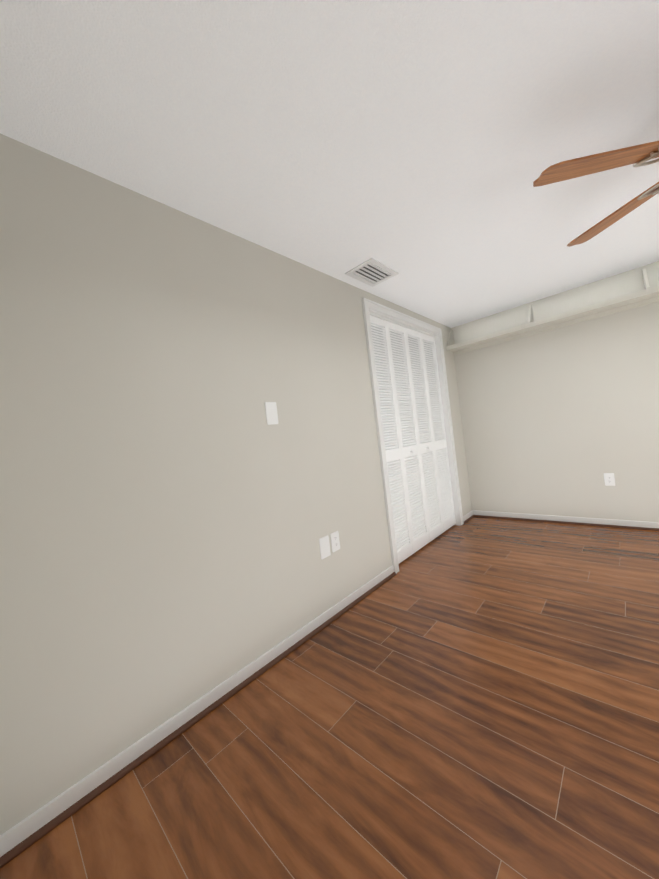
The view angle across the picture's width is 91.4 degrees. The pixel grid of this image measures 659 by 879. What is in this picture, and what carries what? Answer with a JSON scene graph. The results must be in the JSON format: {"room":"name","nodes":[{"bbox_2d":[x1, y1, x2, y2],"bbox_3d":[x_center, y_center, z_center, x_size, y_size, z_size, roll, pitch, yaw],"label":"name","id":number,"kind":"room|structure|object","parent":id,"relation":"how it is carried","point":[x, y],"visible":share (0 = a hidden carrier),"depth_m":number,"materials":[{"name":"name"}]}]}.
{"room":"empty bedroom","nodes":[
{"label":"empty bedroom","id":0,"kind":"room"},
{"bbox_2d":[0,134,471,834],"bbox_3d":[0.162,-0.039,2.563,0.120,2.440,4.450,-6,0,43],"label":"wall","id":1,"kind":"structure","parent":0,"point":[174,506],"depth_m":1.44,"materials":[{"name":"beige paint"}]},
{"bbox_2d":[0,833,3,856],"bbox_3d":[0.221,1.155,-0.184,3.510,0.075,0.012,-6,0,43],"label":"baseboard","id":2,"kind":"structure","parent":1,"relation":"attached to","point":[1,836],"depth_m":1.02,"materials":[{"name":"white wood"}]},
{"bbox_2d":[0,565,395,867],"bbox_3d":[-0.246,1.202,1.868,0.028,0.075,2.356,-6,0,43],"label":"baseboard","id":3,"kind":"structure","parent":1,"relation":"attached to","point":[22,830],"depth_m":1.35,"materials":[{"name":"white wood"}]},
{"bbox_2d":[265,402,277,424],"bbox_3d":[-0.348,-0.158,1.940,0.007,0.135,0.085,-6,0,43],"label":"switch plate","id":4,"kind":"object","parent":1,"relation":"attached to","point":[271,413],"visible":1,"depth_m":1.94,"materials":[{"name":"white plastic"}]},
{"bbox_2d":[319,535,330,558],"bbox_3d":[-0.030,0.727,2.172,0.007,0.138,0.092,-6,0,43],"label":"electrical outlet","id":5,"kind":"object","parent":1,"relation":"attached to","point":[324,544],"visible":1,"depth_m":2.17,"materials":[{"name":"white plastic"}]},
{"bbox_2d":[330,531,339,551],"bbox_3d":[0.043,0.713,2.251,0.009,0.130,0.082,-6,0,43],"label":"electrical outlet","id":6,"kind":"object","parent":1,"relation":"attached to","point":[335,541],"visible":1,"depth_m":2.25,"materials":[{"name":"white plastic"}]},
{"bbox_2d":[361,297,463,573],"bbox_3d":[0.893,-0.056,3.347,0.120,2.300,1.440,-6,0,43],"label":"door frame","id":7,"kind":"structure","parent":1,"relation":"attached to","point":[395,321],"depth_m":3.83,"materials":[{"name":"white wood"}]},
{"bbox_2d":[370,315,455,563],"bbox_3d":[0.911,-0.050,3.331,0.067,2.243,1.402,-6,0,43],"label":"closet doors","id":8,"kind":"structure","parent":1,"relation":"in","point":[414,433],"depth_m":3.27,"materials":[{"name":"white wood"}]},
{"bbox_2d":[463,511,475,520],"bbox_3d":[1.709,0.966,3.999,0.012,0.075,0.337,-6,0,43],"label":"baseboard","id":9,"kind":"structure","parent":1,"relation":"attached to","point":[465,517],"depth_m":4.00,"materials":[{"name":"white wood"}]},
{"bbox_2d":[0,517,658,878],"bbox_3d":[1.415,1.097,1.601,4.626,0.100,4.650,-6,0,43],"label":"floor","id":10,"kind":"structure","parent":0,"point":[475,698],"depth_m":1.24,"materials":[{"name":"laminate"}]},
{"bbox_2d":[0,0,658,327],"bbox_3d":[1.120,-1.426,1.592,4.626,0.100,4.650,-6,0,43],"label":"ceiling","id":11,"kind":"structure","parent":0,"point":[419,146],"depth_m":1.27,"materials":[{"name":"white paint"}]},
{"bbox_2d":[345,258,398,286],"bbox_3d":[0.331,-1.281,2.483,0.250,0.010,0.360,-6,0,43],"label":"ceiling vent","id":12,"kind":"object","parent":11,"relation":"in","point":[372,272],"visible":0.98,"depth_m":2.47,"materials":[{"name":"white metal"}]},
{"bbox_2d":[533,141,658,246],"bbox_3d":[1.572,-1.098,1.166,1.311,0.652,1.349,-6,0,43],"label":"ceiling fan","id":13,"kind":"object","parent":11,"relation":"hanging from","point":[640,155],"visible":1,"depth_m":1.30,"materials":[{"name":"brown wood"}]},
{"bbox_2d":[451,261,658,521],"bbox_3d":[2.788,-0.347,3.245,4.626,2.440,0.150,-6,0,43],"label":"wall","id":14,"kind":"structure","parent":0,"point":[561,421],"depth_m":3.39,"materials":[{"name":"beige paint"}]},
{"bbox_2d":[446,268,658,354],"bbox_3d":[2.790,-1.378,2.858,3.526,0.320,0.246,-6,0,43],"label":"shelf","id":15,"kind":"object","parent":14,"relation":"attached to","point":[647,295],"visible":0.98,"depth_m":3.27,"materials":[{"name":"paint"}]},
{"bbox_2d":[472,510,658,530],"bbox_3d":[3.114,0.806,2.951,3.510,0.075,0.030,-6,0,43],"label":"baseboard","id":16,"kind":"structure","parent":14,"relation":"attached to","point":[628,524],"depth_m":3.43,"materials":[{"name":"white wood"}]},
{"bbox_2d":[604,473,614,485],"bbox_3d":[2.796,0.399,3.213,0.080,0.125,0.009,-6,0,43],"label":"electrical outlet","id":17,"kind":"object","parent":14,"relation":"attached to","point":[609,479],"visible":1,"depth_m":3.21,"materials":[{"name":"white plastic"}]}
]}

